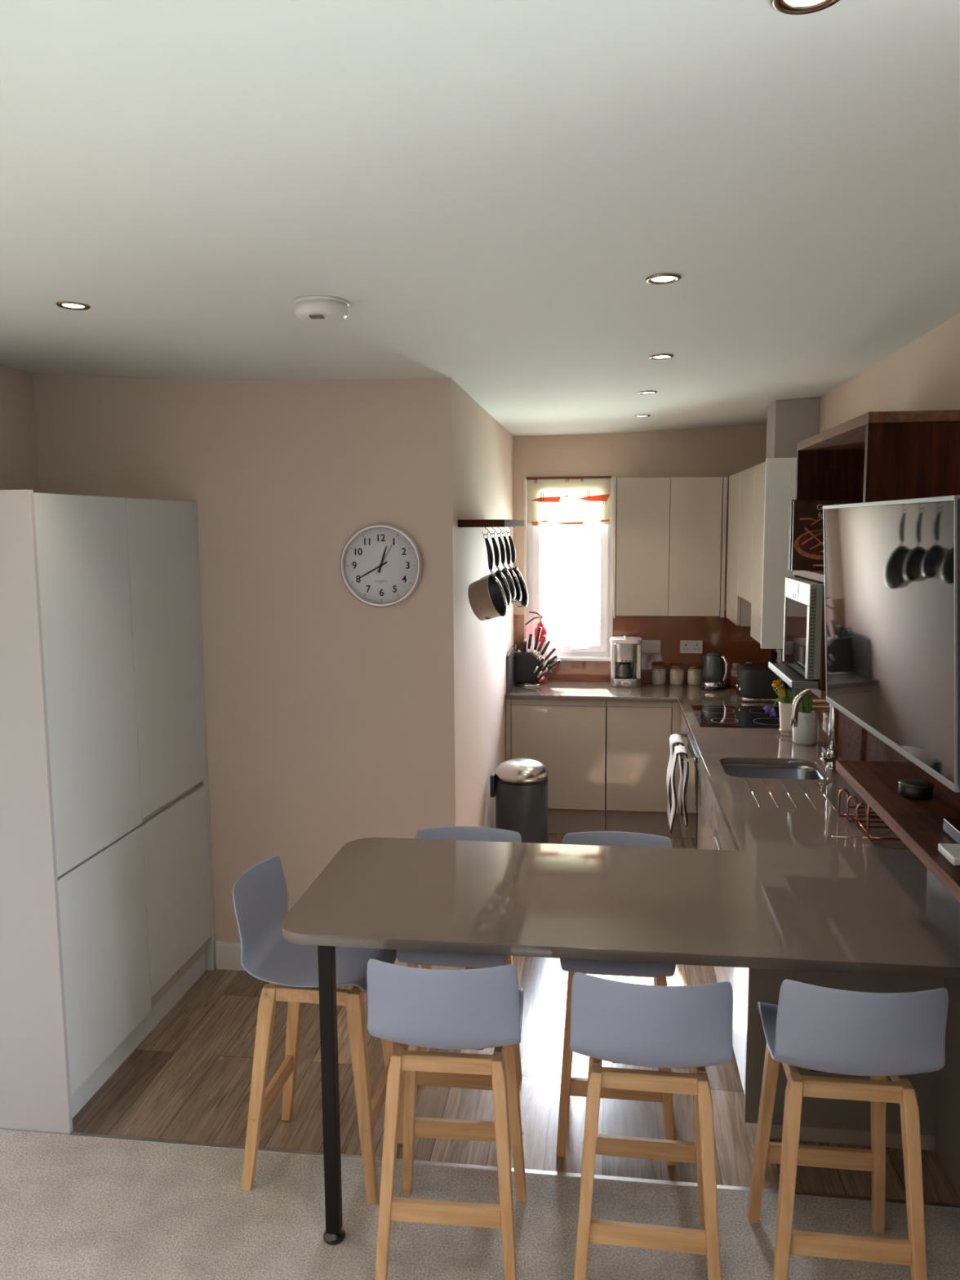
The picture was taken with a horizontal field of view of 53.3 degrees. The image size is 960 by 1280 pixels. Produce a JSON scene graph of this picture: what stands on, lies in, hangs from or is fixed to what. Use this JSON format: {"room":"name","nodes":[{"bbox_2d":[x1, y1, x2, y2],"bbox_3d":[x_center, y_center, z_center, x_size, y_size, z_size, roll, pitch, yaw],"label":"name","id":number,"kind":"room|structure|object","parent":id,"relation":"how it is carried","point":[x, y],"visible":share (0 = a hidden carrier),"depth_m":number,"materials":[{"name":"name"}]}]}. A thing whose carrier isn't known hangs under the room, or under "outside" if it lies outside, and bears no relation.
{"room":"kitchen","nodes":[
{"label":"kitchen","id":0,"kind":"room"},
{"bbox_2d":[0,364,39,493],"bbox_3d":[-2.345,0.481,1.285,0.100,2.700,6.197,0,7,8],"label":"wall","id":1,"kind":"structure","parent":0,"point":[19,464],"depth_m":3.98,"materials":[{"name":"beige paint"}]},
{"bbox_2d":[32,373,459,967],"bbox_3d":[-0.998,0.137,4.161,1.808,2.680,0.100,0,7,8],"label":"wall","id":2,"kind":"structure","parent":0,"point":[331,716],"depth_m":4.05,"materials":[{"name":"beige paint"}]},
{"bbox_2d":[215,941,457,970],"bbox_3d":[-0.641,1.416,4.208,1.090,0.124,0.016,0,7,8],"label":"baseboard","id":3,"kind":"structure","parent":2,"relation":"attached to","point":[228,954],"depth_m":4.26,"materials":[{"name":"white"}]},
{"bbox_2d":[339,523,422,607],"bbox_3d":[-0.410,-0.308,3.958,0.346,0.346,0.036,0,7,8],"label":"wall clock","id":4,"kind":"object","parent":2,"relation":"attached to","point":[380,564],"visible":1,"depth_m":3.96,"materials":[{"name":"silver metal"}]},
{"bbox_2d":[0,0,959,435],"bbox_3d":[-0.400,-0.959,2.112,3.755,0.225,8.880,0,7,8],"label":"ceiling","id":5,"kind":"structure","parent":0,"point":[491,191],"depth_m":1.73,"materials":[{"name":"white paint"}]},
{"bbox_2d":[56,301,90,310],"bbox_3d":[-1.113,-0.914,2.615,0.087,0.008,0.087,0,7,8],"label":"recessed light","id":6,"kind":"object","parent":5,"relation":"in","point":[65,304],"visible":1,"depth_m":2.61,"materials":[{"name":"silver metal"}]},
{"bbox_2d":[293,295,348,323],"bbox_3d":[-0.420,-0.871,2.537,0.144,0.052,0.144,0,7,8],"label":"smoke detector","id":7,"kind":"object","parent":5,"relation":"attached to","point":[309,308],"visible":1,"depth_m":2.48,"materials":[{"name":"white plastic"}]},
{"bbox_2d":[638,391,657,394],"bbox_3d":[0.767,-1.132,4.374,0.087,0.008,0.087,0,7,8],"label":"recessed light","id":8,"kind":"object","parent":5,"relation":"in","point":[642,392],"visible":1,"depth_m":4.37,"materials":[{"name":"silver metal"}]},
{"bbox_2d":[648,354,673,359],"bbox_3d":[0.654,-1.021,3.447,0.087,0.008,0.087,0,7,8],"label":"recessed light","id":9,"kind":"object","parent":5,"relation":"in","point":[658,357],"visible":1,"depth_m":3.44,"materials":[{"name":"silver metal"}]},
{"bbox_2d":[645,273,681,284],"bbox_3d":[0.451,-0.887,2.348,0.087,0.008,0.087,0,7,8],"label":"recessed light","id":10,"kind":"object","parent":5,"relation":"in","point":[662,278],"visible":1,"depth_m":2.34,"materials":[{"name":"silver metal"}]},
{"bbox_2d":[770,0,839,14],"bbox_3d":[0.377,-0.739,1.092,0.087,0.008,0.087,0,7,8],"label":"recessed light","id":11,"kind":"object","parent":5,"relation":"in","point":[786,6],"visible":1,"depth_m":1.12,"materials":[{"name":"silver metal"}]},
{"bbox_2d":[0,1128,959,1279],"bbox_3d":[-0.636,1.942,0.519,3.715,0.056,4.993,0,7,8],"label":"carpet","id":12,"kind":"object","parent":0,"point":[72,1207],"depth_m":2.70,"materials":[{"name":"beige carpet"}]},
{"bbox_2d":[232,855,396,1204],"bbox_3d":[-0.501,1.166,2.939,0.452,0.908,0.383,1,7,9],"label":"bar stool","id":13,"kind":"object","parent":12,"relation":"on","point":[260,894],"visible":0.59,"depth_m":2.84,"materials":[{"name":"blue plastic"}]},
{"bbox_2d":[317,945,346,1245],"bbox_3d":[-0.407,1.224,2.599,0.064,0.873,0.064,0,7,8],"label":"support leg","id":14,"kind":"object","parent":12,"relation":"on","point":[335,1233],"visible":0.93,"depth_m":2.58,"materials":[{"name":"black metal"}]},
{"bbox_2d":[366,958,526,1279],"bbox_3d":[-0.072,1.209,2.552,0.383,0.908,0.452,0,7,6],"label":"bar stool","id":15,"kind":"object","parent":12,"relation":"on","point":[412,1008],"visible":1,"depth_m":2.40,"materials":[{"name":"blue"}]},
{"bbox_2d":[569,972,733,1279],"bbox_3d":[0.432,1.216,2.465,0.383,0.908,0.452,1,7,9],"label":"bar stool","id":16,"kind":"object","parent":12,"relation":"on","point":[655,1026],"visible":1,"depth_m":2.31,"materials":[{"name":"grey plastic"}]},
{"bbox_2d":[746,979,948,1279],"bbox_3d":[0.911,1.217,2.424,0.383,0.908,0.452,0,7,8],"label":"bar stool","id":17,"kind":"object","parent":12,"relation":"on","point":[877,1036],"visible":1,"depth_m":2.27,"materials":[{"name":"grey plastic"}]},
{"bbox_2d":[454,382,513,828],"bbox_3d":[0.017,0.023,5.313,0.100,2.620,2.463,0,7,8],"label":"wall","id":18,"kind":"structure","parent":0,"point":[484,451],"depth_m":4.75,"materials":[{"name":"beige paint"}]},
{"bbox_2d":[457,519,524,534],"bbox_3d":[0.070,-0.535,4.529,0.199,0.066,0.980,0,7,8],"label":"pot rack","id":19,"kind":"object","parent":18,"relation":"attached to","point":[485,523],"visible":1,"depth_m":4.05,"materials":[{"name":"brown wood"}]},
{"bbox_2d":[467,533,506,620],"bbox_3d":[0.030,-0.269,4.124,0.153,0.376,0.191,2,7,16],"label":"saucepan","id":20,"kind":"object","parent":19,"relation":"hanging from","point":[486,596],"visible":1,"depth_m":4.10,"materials":[{"name":"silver metal"}]},
{"bbox_2d":[480,533,511,605],"bbox_3d":[0.065,-0.311,4.327,0.132,0.343,0.167,2,7,16],"label":"frying pan","id":21,"kind":"object","parent":19,"relation":"hanging from","point":[500,577],"visible":0.48,"depth_m":4.36,"materials":[{"name":"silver metal"}]},
{"bbox_2d":[496,533,515,599],"bbox_3d":[0.103,-0.344,4.545,0.118,0.329,0.156,2,7,22],"label":"frying pan","id":22,"kind":"object","parent":19,"relation":"hanging from","point":[508,576],"visible":0.4,"depth_m":4.57,"materials":[{"name":"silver metal"}]},
{"bbox_2d":[502,532,521,602],"bbox_3d":[0.149,-0.359,4.736,0.094,0.345,0.172,2,7,22],"label":"frying pan","id":23,"kind":"object","parent":19,"relation":"hanging from","point":[518,593],"visible":0.52,"depth_m":4.75,"materials":[{"name":"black metal"}]},
{"bbox_2d":[506,533,528,607],"bbox_3d":[0.186,-0.363,4.938,0.104,0.386,0.218,2,7,22],"label":"frying pan","id":24,"kind":"object","parent":19,"relation":"hanging from","point":[524,600],"visible":0.58,"depth_m":4.99,"materials":[{"name":"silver metal"}]},
{"bbox_2d":[506,644,516,692],"bbox_3d":[0.209,0.179,6.302,0.021,0.249,0.478,0,7,8],"label":"upstand","id":25,"kind":"object","parent":18,"relation":"attached to","point":[510,656],"visible":0.88,"depth_m":6.13,"materials":[{"name":"grey stone"}]},
{"bbox_2d":[26,827,959,1204],"bbox_3d":[-0.052,1.419,4.882,3.715,0.050,3.860,0,7,8],"label":"floor","id":26,"kind":"structure","parent":0,"point":[189,1079],"depth_m":3.29,"materials":[{"name":"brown wood"}]},
{"bbox_2d":[0,489,151,1134],"bbox_3d":[-1.659,0.543,3.332,0.713,2.081,0.592,0,7,8],"label":"tall cabinet","id":27,"kind":"object","parent":26,"relation":"on","point":[75,993],"visible":1,"depth_m":3.11,"materials":[{"name":"grey"}]},
{"bbox_2d":[125,497,215,1037],"bbox_3d":[-1.583,0.476,3.921,0.707,2.073,0.599,0,7,8],"label":"tall cabinet","id":28,"kind":"object","parent":26,"relation":"on","point":[162,534],"visible":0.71,"depth_m":3.84,"materials":[{"name":"grey"}]},
{"bbox_2d":[396,826,522,1151],"bbox_3d":[-0.060,1.133,3.194,0.383,0.908,0.452,0,7,8],"label":"bar stool","id":29,"kind":"object","parent":26,"relation":"on","point":[427,959],"visible":0.2,"depth_m":3.03,"materials":[{"name":"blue plastic"}]},
{"bbox_2d":[68,1132,959,1208],"bbox_3d":[0.050,1.623,2.929,2.795,0.007,0.028,0,7,8],"label":"trim","id":30,"kind":"structure","parent":26,"relation":"on","point":[74,1134],"depth_m":2.92,"materials":[{"name":"grey metal"}]},
{"bbox_2d":[489,758,548,843],"bbox_3d":[0.219,0.999,5.159,0.308,0.714,0.288,-7,9,-42],"label":"pedal bin","id":31,"kind":"object","parent":26,"relation":"on","point":[519,786],"visible":0.67,"depth_m":5.03,"materials":[{"name":"grey metal"}]},
{"bbox_2d":[506,699,606,833],"bbox_3d":[0.513,0.778,6.300,0.628,0.879,0.549,0,7,8],"label":"base cabinet","id":32,"kind":"object","parent":26,"relation":"on","point":[568,737],"visible":0.74,"depth_m":6.02,"materials":[{"name":"grey"}]},
{"bbox_2d":[280,680,959,978],"bbox_3d":[0.689,0.541,4.423,1.939,0.032,4.161,0,7,8],"label":"countertop","id":33,"kind":"structure","parent":32,"relation":"on","point":[802,888],"depth_m":2.76,"materials":[{"name":"beige stone"}]},
{"bbox_2d":[515,651,544,686],"bbox_3d":[0.334,0.188,6.349,0.204,0.220,0.176,0,7,8],"label":"knife block","id":34,"kind":"object","parent":33,"relation":"on","point":[526,663],"visible":0.94,"depth_m":6.32,"materials":[{"name":"black metal"}]},
{"bbox_2d":[513,642,524,652],"bbox_3d":[0.259,0.061,6.343,0.075,0.096,0.009,0,7,8],"label":"scissors","id":35,"kind":"object","parent":34,"relation":"in","point":[519,644],"visible":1,"depth_m":6.34,"materials":[{"name":"black plastic"}]},
{"bbox_2d":[527,633,532,652],"bbox_3d":[0.328,0.034,6.336,0.041,0.151,0.022,0,7,8],"label":"kitchen knife","id":36,"kind":"object","parent":34,"relation":"in","point":[530,634],"visible":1,"depth_m":6.33,"materials":[{"name":"black plastic"}]},
{"bbox_2d":[533,626,542,655],"bbox_3d":[0.376,0.015,6.319,0.066,0.204,0.022,0,7,8],"label":"kitchen knife","id":37,"kind":"object","parent":34,"relation":"in","point":[540,628],"visible":1,"depth_m":6.31,"materials":[{"name":"black plastic"}]},
{"bbox_2d":[533,657,544,673],"bbox_3d":[0.387,0.166,6.284,0.079,0.107,0.022,0,7,8],"label":"kitchen knife","id":38,"kind":"object","parent":34,"relation":"in","point":[542,660],"visible":1,"depth_m":6.28,"materials":[{"name":"black plastic"}]},
{"bbox_2d":[534,635,546,657],"bbox_3d":[0.399,0.048,6.312,0.085,0.159,0.022,0,7,8],"label":"kitchen knife","id":39,"kind":"object","parent":34,"relation":"in","point":[540,646],"visible":1,"depth_m":6.30,"materials":[{"name":"red"}]},
{"bbox_2d":[537,640,551,660],"bbox_3d":[0.421,0.073,6.304,0.097,0.149,0.022,0,7,8],"label":"kitchen knife","id":40,"kind":"object","parent":34,"relation":"in","point":[548,642],"visible":1,"depth_m":6.29,"materials":[{"name":"black plastic"}]},
{"bbox_2d":[537,670,551,682],"bbox_3d":[0.428,0.239,6.287,0.093,0.083,0.022,0,7,8],"label":"kitchen knife","id":41,"kind":"object","parent":34,"relation":"in","point":[549,672],"visible":1,"depth_m":6.28,"materials":[{"name":"black plastic"}]},
{"bbox_2d":[541,647,556,664],"bbox_3d":[0.448,0.110,6.297,0.115,0.132,0.022,0,7,8],"label":"kitchen knife","id":42,"kind":"object","parent":34,"relation":"in","point":[554,649],"visible":1,"depth_m":6.29,"materials":[{"name":"red"}]},
{"bbox_2d":[540,654,557,669],"bbox_3d":[0.456,0.147,6.292,0.114,0.105,0.022,0,7,8],"label":"kitchen knife","id":43,"kind":"object","parent":34,"relation":"in","point":[555,656],"visible":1,"depth_m":6.28,"materials":[{"name":"black plastic"}]},
{"bbox_2d":[542,659,560,674],"bbox_3d":[0.468,0.176,6.286,0.134,0.102,0.022,0,7,8],"label":"kitchen knife","id":44,"kind":"object","parent":34,"relation":"in","point":[558,661],"visible":1,"depth_m":6.28,"materials":[{"name":"black plastic"}]},
{"bbox_2d":[524,611,547,683],"bbox_3d":[0.379,0.046,6.442,0.152,0.479,0.088,0,7,8],"label":"fire extinguisher","id":45,"kind":"object","parent":33,"relation":"on","point":[544,631],"visible":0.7,"depth_m":6.41,"materials":[{"name":"red metal"}]},
{"bbox_2d":[609,635,642,687],"bbox_3d":[0.961,0.133,6.295,0.208,0.333,0.224,0,7,8],"label":"coffee maker","id":46,"kind":"object","parent":33,"relation":"on","point":[625,651],"visible":1,"depth_m":6.22,"materials":[{"name":"grey plastic"}]},
{"bbox_2d":[651,664,666,684],"bbox_3d":[1.190,0.227,6.354,0.098,0.130,0.102,0,7,8],"label":"storage jar","id":47,"kind":"object","parent":33,"relation":"on","point":[659,671],"visible":1,"depth_m":6.32,"materials":[{"name":"beige ceramic"}]},
{"bbox_2d":[669,664,684,684],"bbox_3d":[1.305,0.228,6.339,0.098,0.130,0.102,0,7,8],"label":"storage jar","id":48,"kind":"object","parent":33,"relation":"on","point":[677,671],"visible":1,"depth_m":6.30,"materials":[{"name":"beige ceramic"}]},
{"bbox_2d":[687,664,702,684],"bbox_3d":[1.420,0.229,6.324,0.098,0.130,0.102,0,7,8],"label":"storage jar","id":49,"kind":"object","parent":33,"relation":"on","point":[694,672],"visible":1,"depth_m":6.29,"materials":[{"name":"beige ceramic"}]},
{"bbox_2d":[701,649,728,690],"bbox_3d":[1.503,0.190,6.138,0.160,0.250,0.174,0,7,8],"label":"kettle","id":50,"kind":"object","parent":33,"relation":"on","point":[714,675],"visible":1,"depth_m":6.09,"materials":[{"name":"black metal"}]},
{"bbox_2d":[730,662,737,686],"bbox_3d":[1.678,0.226,6.265,0.062,0.144,0.062,0,7,8],"label":"pepper mill","id":51,"kind":"object","parent":33,"relation":"on","point":[733,681],"visible":0.46,"depth_m":6.25,"materials":[{"name":"wood"}]},
{"bbox_2d":[690,705,779,728],"bbox_3d":[1.445,0.419,5.257,0.512,0.005,0.590,0,7,8],"label":"induction hob","id":52,"kind":"object","parent":33,"relation":"in","point":[712,716],"visible":0.87,"depth_m":5.23,"materials":[{"name":"black glass"}]},
{"bbox_2d":[735,662,785,702],"bbox_3d":[1.694,0.257,5.792,0.267,0.196,0.299,0,7,8],"label":"toaster","id":53,"kind":"object","parent":33,"relation":"on","point":[754,682],"visible":0.76,"depth_m":5.65,"materials":[{"name":"black plastic"}]},
{"bbox_2d":[721,763,823,779],"bbox_3d":[1.268,0.664,4.162,0.444,0.160,0.384,0,7,8],"label":"sink","id":54,"kind":"object","parent":33,"relation":"in","point":[743,771],"visible":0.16,"depth_m":4.33,"materials":[{"name":"silver metal"}]},
{"bbox_2d":[778,700,792,736],"bbox_3d":[1.546,0.392,4.789,0.098,0.168,0.098,0,7,8],"label":"flower pot","id":55,"kind":"object","parent":33,"relation":"on","point":[784,708],"visible":0.59,"depth_m":4.76,"materials":[{"name":"beige ceramic"}]},
{"bbox_2d":[763,697,782,716],"bbox_3d":[1.458,0.332,4.745,0.132,0.095,0.067,-6,9,-40],"label":"flower","id":56,"kind":"object","parent":55,"relation":"in","point":[766,708],"visible":1,"depth_m":4.72,"materials":[{"name":"purple plant"}]},
{"bbox_2d":[771,679,785,698],"bbox_3d":[1.488,0.264,4.750,0.061,0.145,0.091,6,9,42],"label":"flower","id":57,"kind":"object","parent":55,"relation":"in","point":[776,684],"visible":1,"depth_m":4.73,"materials":[{"name":"yellow plant"}]},
{"bbox_2d":[777,688,787,702],"bbox_3d":[1.501,0.288,4.735,0.041,0.100,0.081,4,8,33],"label":"flower","id":58,"kind":"object","parent":55,"relation":"on","point":[781,692],"visible":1,"depth_m":4.71,"materials":[{"name":"yellow plant"}]},
{"bbox_2d":[777,688,795,703],"bbox_3d":[1.539,0.274,4.762,0.127,0.113,0.118,6,9,42],"label":"leaf spray","id":59,"kind":"object","parent":55,"relation":"in","point":[781,696],"visible":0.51,"depth_m":4.75,"materials":[{"name":"green plant"}]},
{"bbox_2d":[773,682,801,703],"bbox_3d":[1.538,0.271,4.790,0.140,0.143,0.124,0,7,8],"label":"bunch","id":60,"kind":"object","parent":55,"relation":"in","point":[788,696],"visible":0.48,"depth_m":4.78,"materials":[{"name":"green plant"}]},
{"bbox_2d":[791,710,818,745],"bbox_3d":[1.569,0.420,4.606,0.122,0.154,0.124,0,7,8],"label":"vase","id":61,"kind":"object","parent":33,"relation":"on","point":[806,731],"visible":0.78,"depth_m":4.56,"materials":[{"name":"white ceramic"}]},
{"bbox_2d":[794,688,813,712],"bbox_3d":[1.562,0.302,4.607,0.087,0.181,0.069,0,7,8],"label":"bunch","id":62,"kind":"object","parent":61,"relation":"in","point":[806,701],"visible":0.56,"depth_m":4.59,"materials":[{"name":"green plant"}]},
{"bbox_2d":[790,688,839,770],"bbox_3d":[1.440,0.382,4.090,0.207,0.356,0.096,0,7,8],"label":"tap","id":63,"kind":"object","parent":33,"relation":"on","point":[833,722],"visible":0.75,"depth_m":4.09,"materials":[{"name":"silver metal"}]},
{"bbox_2d":[837,788,902,841],"bbox_3d":[1.374,0.572,3.276,0.226,0.172,0.274,0,7,8],"label":"wire rack","id":64,"kind":"object","parent":33,"relation":"on","point":[867,812],"visible":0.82,"depth_m":3.29,"materials":[{"name":"orange metal"}]},
{"bbox_2d":[555,831,675,1165],"bbox_3d":[0.446,1.137,3.127,0.383,0.908,0.452,0,7,8],"label":"bar stool","id":65,"kind":"object","parent":26,"relation":"on","point":[573,1086],"visible":0.19,"depth_m":2.96,"materials":[{"name":"grey plastic"}]},
{"bbox_2d":[605,701,682,837],"bbox_3d":[1.073,0.783,6.225,0.494,0.879,0.549,0,7,8],"label":"base cabinet","id":66,"kind":"object","parent":26,"relation":"on","point":[638,734],"visible":0.7,"depth_m":5.96,"materials":[{"name":"grey"}]},
{"bbox_2d":[679,711,688,848],"bbox_3d":[1.504,0.853,5.609,0.612,0.879,0.545,0,7,8],"label":"base cabinet","id":67,"kind":"object","parent":26,"relation":"on","point":[684,729],"visible":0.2,"depth_m":5.63,"materials":[{"name":"grey"}]},
{"bbox_2d":[675,729,698,848],"bbox_3d":[1.381,0.922,5.037,0.683,0.879,0.620,0,7,8],"label":"oven","id":68,"kind":"object","parent":26,"relation":"on","point":[691,804],"visible":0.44,"depth_m":4.99,"materials":[{"name":"grey"}]},
{"bbox_2d":[666,733,684,822],"bbox_3d":[1.057,0.757,5.172,0.084,0.461,0.222,0,7,8],"label":"tea towel","id":69,"kind":"object","parent":68,"relation":"hanging from","point":[675,739],"visible":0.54,"depth_m":5.15,"materials":[{"name":"white fabric"}]},
{"bbox_2d":[668,745,688,833],"bbox_3d":[1.023,0.767,4.919,0.087,0.421,0.172,0,7,8],"label":"tea towel","id":70,"kind":"object","parent":68,"relation":"hanging from","point":[679,749],"visible":0.98,"depth_m":4.87,"materials":[{"name":"white fabric"}]},
{"bbox_2d":[697,755,715,849],"bbox_3d":[1.337,1.003,4.364,0.612,0.879,0.725,0,7,8],"label":"base cabinet","id":71,"kind":"object","parent":26,"relation":"on","point":[706,797],"visible":0.05,"depth_m":4.39,"materials":[{"name":"grey"}]},
{"bbox_2d":[713,797,944,1151],"bbox_3d":[1.219,1.108,3.491,0.614,0.879,1.040,0,7,8],"label":"base cabinet","id":72,"kind":"object","parent":26,"relation":"on","point":[824,1120],"visible":0.24,"depth_m":3.02,"materials":[{"name":"grey"}]},
{"bbox_2d":[512,423,766,810],"bbox_3d":[1.083,-0.143,6.463,1.907,2.660,0.120,0,7,8],"label":"wall","id":73,"kind":"structure","parent":0,"point":[719,451],"depth_m":6.28,"materials":[{"name":"beige paint"}]},
{"bbox_2d":[524,475,613,661],"bbox_3d":[0.600,-0.482,6.466,0.598,1.241,0.140,0,7,8],"label":"window","id":74,"kind":"structure","parent":73,"relation":"in","point":[565,652],"depth_m":6.47,"materials":[{"name":"white plastic"}]},
{"bbox_2d":[525,475,611,525],"bbox_3d":[0.589,-0.926,6.367,0.564,0.321,0.032,0,7,8],"label":"blind","id":75,"kind":"object","parent":74,"relation":"attached to","point":[550,500],"visible":1,"depth_m":6.37,"materials":[{"name":"beige fabric"}]},
{"bbox_2d":[533,496,560,502],"bbox_3d":[0.440,-0.937,6.375,0.197,0.036,0.001,0,7,8],"label":"print","id":76,"kind":"object","parent":75,"relation":"attached to","point":[535,499],"depth_m":6.37},
{"bbox_2d":[556,521,583,524],"bbox_3d":[0.600,-0.779,6.368,0.184,0.020,0.001,0,7,8],"label":"print","id":77,"kind":"object","parent":75,"relation":"attached to","point":[557,522],"depth_m":6.37,"materials":[{"name":"orange fabric"}]},
{"bbox_2d":[579,493,609,501],"bbox_3d":[0.754,-0.942,6.333,0.206,0.047,0.001,0,7,8],"label":"print","id":78,"kind":"object","parent":75,"relation":"attached to","point":[583,497],"depth_m":6.33},
{"bbox_2d":[513,610,769,682],"bbox_3d":[1.072,0.040,6.421,1.698,0.483,0.006,0,7,8],"label":"backsplash","id":79,"kind":"structure","parent":73,"relation":"attached to","point":[735,642],"depth_m":6.39,"materials":[{"name":"brown glass"}]},
{"bbox_2d":[640,640,660,653],"bbox_3d":[1.143,0.043,6.404,0.134,0.086,0.009,0,7,8],"label":"wall socket","id":80,"kind":"object","parent":79,"relation":"attached to","point":[646,646],"visible":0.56,"depth_m":6.40,"materials":[{"name":"white plastic"}]},
{"bbox_2d":[680,640,702,653],"bbox_3d":[1.408,0.046,6.367,0.146,0.086,0.012,0,7,8],"label":"wall socket","id":81,"kind":"object","parent":79,"relation":"attached to","point":[686,646],"visible":1,"depth_m":6.37,"materials":[{"name":"white plastic"}]},
{"bbox_2d":[613,476,727,617],"bbox_3d":[1.199,-0.594,6.112,0.678,0.878,0.431,0,7,8],"label":"upper cabinet","id":82,"kind":"object","parent":73,"relation":"attached to","point":[669,532],"visible":1,"depth_m":5.92,"materials":[{"name":"beige"}]},
{"bbox_2d":[818,313,959,433],"bbox_3d":[1.400,0.365,2.021,0.100,2.700,8.660,0,7,8],"label":"wall","id":83,"kind":"structure","parent":0,"point":[924,374],"depth_m":3.45,"materials":[{"name":"beige paint"}]},
{"bbox_2d":[725,471,751,626],"bbox_3d":[1.651,-0.535,5.572,0.352,0.858,0.565,0,7,8],"label":"upper cabinet","id":84,"kind":"object","parent":83,"relation":"attached to","point":[738,611],"visible":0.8,"depth_m":5.49,"materials":[{"name":"beige"}]},
{"bbox_2d":[737,466,755,602],"bbox_3d":[1.578,-0.554,5.027,0.352,0.690,0.517,0,7,8],"label":"upper cabinet","id":85,"kind":"object","parent":83,"relation":"attached to","point":[746,500],"visible":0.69,"depth_m":5.03,"materials":[{"name":"beige"}]},
{"bbox_2d":[765,398,820,457],"bbox_3d":[1.653,-1.083,5.059,0.222,0.348,0.270,0,7,8],"label":"box","id":86,"kind":"object","parent":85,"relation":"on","point":[789,422],"visible":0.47,"depth_m":4.93,"materials":[{"name":"grey paint"}]},
{"bbox_2d":[750,457,796,648],"bbox_3d":[1.518,-0.417,4.595,0.356,0.882,0.374,0,7,8],"label":"upper cabinet","id":87,"kind":"object","parent":83,"relation":"attached to","point":[775,478],"visible":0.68,"depth_m":4.44,"materials":[{"name":"beige"}]},
{"bbox_2d":[769,648,839,746],"bbox_3d":[1.786,0.064,5.312,0.006,0.688,1.992,0,7,8],"label":"backsplash","id":88,"kind":"structure","parent":83,"relation":"attached to","point":[820,706],"depth_m":4.82,"materials":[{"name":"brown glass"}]},
{"bbox_2d":[768,651,777,662],"bbox_3d":[1.842,0.191,6.010,0.042,0.236,0.040,0,7,8],"label":"plug","id":89,"kind":"object","parent":88,"relation":"attached to","point":[773,655],"visible":0.73,"depth_m":5.98,"materials":[{"name":"black plastic"}]},
{"bbox_2d":[775,648,782,662],"bbox_3d":[1.862,0.098,5.961,0.012,0.086,0.146,0,7,8],"label":"wall socket","id":90,"kind":"object","parent":88,"relation":"attached to","point":[778,651],"visible":0.79,"depth_m":5.92,"materials":[{"name":"white plastic"}]},
{"bbox_2d":[822,712,829,734],"bbox_3d":[1.684,0.408,4.640,0.012,0.086,0.146,0,7,8],"label":"wall socket","id":91,"kind":"object","parent":88,"relation":"attached to","point":[825,717],"visible":0.77,"depth_m":4.65,"materials":[{"name":"white plastic"}]},
{"bbox_2d":[792,409,959,699],"bbox_3d":[1.369,-0.261,3.354,0.322,0.942,1.080,0,7,8],"label":"shelving unit","id":92,"kind":"object","parent":83,"relation":"attached to","point":[871,456],"depth_m":2.80,"materials":[{"name":"brown wood"}]},
{"bbox_2d":[768,661,819,688],"bbox_3d":[1.342,0.134,3.647,0.387,0.028,0.510,0,7,8],"label":"shelf","id":93,"kind":"object","parent":92,"relation":"in","point":[785,672],"visible":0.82,"depth_m":3.55,"materials":[{"name":"grey plastic"}]},
{"bbox_2d":[782,577,823,679],"bbox_3d":[1.373,-0.051,3.634,0.336,0.352,0.494,0,7,8],"label":"microwave","id":94,"kind":"object","parent":93,"relation":"on","point":[803,597],"visible":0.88,"depth_m":3.53,"materials":[{"name":"silver metal"}]},
{"bbox_2d":[787,498,850,569],"bbox_3d":[1.299,-0.403,3.662,0.215,0.268,0.034,0,7,8],"label":"picture frame","id":95,"kind":"object","parent":92,"relation":"on","point":[791,500],"visible":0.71,"depth_m":3.66,"materials":[{"name":"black plastic"}]},
{"bbox_2d":[791,500,857,570],"bbox_3d":[1.303,-0.395,3.624,0.227,0.262,0.034,0,7,8],"label":"picture","id":96,"kind":"object","parent":92,"relation":"on","point":[807,527],"visible":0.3,"depth_m":3.62,"materials":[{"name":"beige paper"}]},
{"bbox_2d":[835,711,959,902],"bbox_3d":[1.295,0.285,2.858,0.324,0.838,3.000,0,7,8],"label":"shelf","id":97,"kind":"object","parent":83,"relation":"attached to","point":[872,767],"visible":0.58,"depth_m":2.71,"materials":[{"name":"brown wood"}]},
{"bbox_2d":[822,494,959,792],"bbox_3d":[1.073,-0.039,2.020,0.505,0.509,0.868,0,7,8],"label":"television","id":98,"kind":"object","parent":97,"relation":"attached to","point":[891,568],"visible":1,"depth_m":1.91,"materials":[{"name":"black plastic"}]},
{"bbox_2d":[897,777,934,799],"bbox_3d":[1.236,0.422,2.710,0.094,0.040,0.094,0,7,8],"label":"smart speaker","id":99,"kind":"object","parent":97,"relation":"on","point":[908,788],"visible":1,"depth_m":2.68},
{"bbox_2d":[937,843,959,866],"bbox_3d":[1.149,0.495,2.195,0.152,0.018,0.105,0,7,8],"label":"router","id":100,"kind":"object","parent":97,"relation":"on","point":[951,852],"visible":1,"depth_m":2.20,"materials":[{"name":"white plastic"}]},
{"bbox_2d":[942,817,959,844],"bbox_3d":[1.223,0.470,2.326,0.140,0.034,0.130,0,7,8],"label":"box","id":101,"kind":"object","parent":97,"relation":"on","point":[951,826],"visible":1,"depth_m":2.35,"materials":[{"name":"black"}]},
{"bbox_2d":[935,977,959,1198],"bbox_3d":[1.344,1.258,2.204,0.042,0.873,1.494,0,7,8],"label":"wall panel","id":102,"kind":"object","parent":83,"relation":"attached to","point":[948,1122],"visible":0.64,"depth_m":2.86,"materials":[{"name":"grey"}]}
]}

